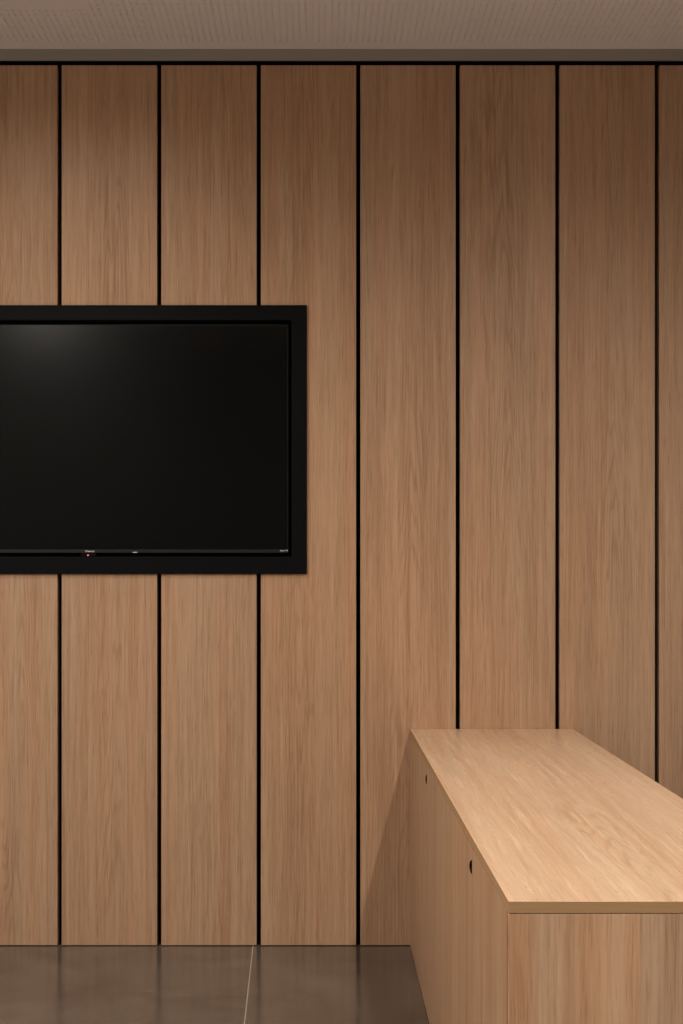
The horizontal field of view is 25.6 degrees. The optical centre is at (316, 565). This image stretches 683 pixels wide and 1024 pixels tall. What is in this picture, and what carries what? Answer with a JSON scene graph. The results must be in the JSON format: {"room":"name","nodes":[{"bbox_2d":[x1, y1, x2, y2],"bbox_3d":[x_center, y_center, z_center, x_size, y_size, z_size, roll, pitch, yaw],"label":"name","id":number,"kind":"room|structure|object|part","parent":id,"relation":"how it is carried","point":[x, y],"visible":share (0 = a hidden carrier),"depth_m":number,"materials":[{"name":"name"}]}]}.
{"room":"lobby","nodes":[
{"label":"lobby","id":0,"kind":"room"},
{"bbox_2d":[0,943,428,1023],"bbox_3d":[-0.352,1.256,2.220,4.785,0.080,5.240,0,0,0],"label":"floor","id":1,"kind":"structure","parent":0,"point":[40,984],"depth_m":4.35,"materials":[{"name":"tile"}]},
{"bbox_2d":[410,729,682,1023],"bbox_3d":[0.558,0.869,3.564,0.522,0.695,2.467,0,0,0],"label":"cabinet","id":2,"kind":"object","parent":1,"relation":"on","point":[546,868],"depth_m":2.86,"materials":[{"name":"brown wood"}]},
{"bbox_3d":[0.307,0.876,4.359,0.018,0.671,0.586,0,0,0],"label":"door","id":3,"kind":"part","parent":2,"relation":"part of","materials":[{"name":"brown wood"}]},
{"bbox_3d":[0.307,0.876,3.768,0.018,0.671,0.592,0,0,0],"label":"door","id":4,"kind":"part","parent":2,"relation":"part of","materials":[{"name":"brown wood"}]},
{"bbox_3d":[0.307,0.876,3.175,0.018,0.671,0.592,0,0,0],"label":"door","id":5,"kind":"part","parent":2,"relation":"part of","materials":[{"name":"brown wood"}]},
{"bbox_3d":[0.307,0.876,2.614,0.018,0.671,0.528,0,0,0],"label":"door","id":6,"kind":"part","parent":2,"relation":"part of","materials":[{"name":"brown wood"}]},
{"bbox_2d":[410,729,682,912],"bbox_3d":[0.558,0.531,3.564,0.522,0.019,2.467,0,0,0],"label":"countertop","id":7,"kind":"structure","parent":2,"relation":"on","point":[556,822],"depth_m":3.08,"materials":[{"name":"brown wood"}]},
{"bbox_3d":[0.558,0.877,2.340,0.520,0.672,0.017,0,0,0],"label":"panel","id":8,"kind":"part","parent":2,"relation":"part of","materials":[{"name":"brown wood"}]},
{"bbox_2d":[0,0,682,48],"bbox_3d":[-0.352,-1.679,2.200,4.785,0.052,5.200,0,0,0],"label":"ceiling","id":9,"kind":"structure","parent":0,"point":[24,24],"depth_m":4.58,"materials":[{"name":"paint"}]},
{"bbox_2d":[0,61,682,942],"bbox_3d":[-0.352,-0.293,4.890,4.785,3.019,0.100,0,0,0],"label":"wall","id":10,"kind":"structure","parent":0,"point":[59,64],"depth_m":4.84,"materials":[{"name":"black wood"}]},
{"bbox_2d":[0,574,58,944],"bbox_3d":[-0.983,0.607,4.819,0.305,1.214,0.038,0,0,0],"label":"oak panel","id":11,"kind":"object","parent":10,"relation":"attached to","point":[29,603],"visible":1,"depth_m":4.80,"materials":[{"name":"brown wood"}]},
{"bbox_2d":[0,65,58,304],"bbox_3d":[-0.983,-1.207,4.819,0.305,0.791,0.038,0,0,0],"label":"oak panel","id":12,"kind":"object","parent":10,"relation":"attached to","point":[29,94],"visible":1,"depth_m":4.80,"materials":[{"name":"brown wood"}]},
{"bbox_2d":[62,574,157,944],"bbox_3d":[-0.665,0.607,4.819,0.305,1.214,0.038,0,0,0],"label":"oak panel","id":13,"kind":"object","parent":10,"relation":"attached to","point":[110,621],"visible":1,"depth_m":4.80,"materials":[{"name":"brown wood"}]},
{"bbox_2d":[62,65,157,304],"bbox_3d":[-0.665,-1.207,4.819,0.305,0.791,0.038,0,0,0],"label":"oak panel","id":14,"kind":"object","parent":10,"relation":"attached to","point":[110,112],"visible":1,"depth_m":4.80,"materials":[{"name":"brown wood"}]},
{"bbox_2d":[0,305,306,573],"bbox_3d":[-0.733,-0.404,4.795,1.402,0.859,0.009,0,0,0],"label":"surround","id":15,"kind":"object","parent":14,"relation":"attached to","point":[297,563],"visible":1,"depth_m":4.79,"materials":[{"name":"black"}]},
{"bbox_2d":[0,325,287,555],"bbox_3d":[-0.732,-0.402,4.818,1.280,0.741,0.044,0,0,0],"label":"television","id":16,"kind":"object","parent":15,"relation":"attached to","point":[114,438],"visible":1,"depth_m":4.80,"materials":[{"name":"black glass"}]},
{"bbox_2d":[161,574,256,944],"bbox_3d":[-0.346,0.607,4.819,0.305,1.214,0.038,0,0,0],"label":"oak panel","id":17,"kind":"object","parent":10,"relation":"attached to","point":[209,621],"visible":1,"depth_m":4.80,"materials":[{"name":"brown wood"}]},
{"bbox_2d":[161,65,256,304],"bbox_3d":[-0.346,-1.207,4.819,0.305,0.791,0.038,0,0,0],"label":"oak panel","id":18,"kind":"object","parent":10,"relation":"attached to","point":[209,112],"visible":1,"depth_m":4.80,"materials":[{"name":"brown wood"}]},
{"bbox_2d":[261,65,355,944],"bbox_3d":[-0.027,-0.194,4.819,0.305,2.816,0.038,0,0,0],"label":"oak panel","id":19,"kind":"object","parent":10,"relation":"attached to","point":[308,112],"visible":1,"depth_m":4.80,"materials":[{"name":"brown wood"}]},
{"bbox_2d":[0,49,682,60],"bbox_3d":[-0.352,-1.645,4.799,4.785,0.056,0.006,0,0,0],"label":"trim","id":20,"kind":"structure","parent":10,"relation":"attached to","point":[5,54],"depth_m":4.80,"materials":[{"name":"beige"}]},
{"bbox_2d":[360,65,455,944],"bbox_3d":[0.291,-0.194,4.819,0.305,2.816,0.038,0,0,0],"label":"oak panel","id":21,"kind":"object","parent":10,"relation":"attached to","point":[408,112],"visible":0.8,"depth_m":4.80,"materials":[{"name":"brown wood"}]},
{"bbox_2d":[459,65,554,728],"bbox_3d":[0.610,-0.194,4.819,0.305,2.816,0.038,0,0,0],"label":"oak panel","id":22,"kind":"object","parent":10,"relation":"attached to","point":[507,112],"visible":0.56,"depth_m":4.80,"materials":[{"name":"brown wood"}]},
{"bbox_2d":[558,65,654,780],"bbox_3d":[0.929,-0.194,4.819,0.305,2.816,0.038,0,0,0],"label":"oak panel","id":23,"kind":"object","parent":10,"relation":"attached to","point":[606,113],"visible":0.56,"depth_m":4.80,"materials":[{"name":"brown wood"}]},
{"bbox_2d":[657,65,682,798],"bbox_3d":[1.248,-0.194,4.819,0.305,2.816,0.038,0,0,0],"label":"oak panel","id":24,"kind":"object","parent":10,"relation":"attached to","point":[669,77],"visible":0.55,"depth_m":4.80,"materials":[{"name":"brown wood"}]}
]}

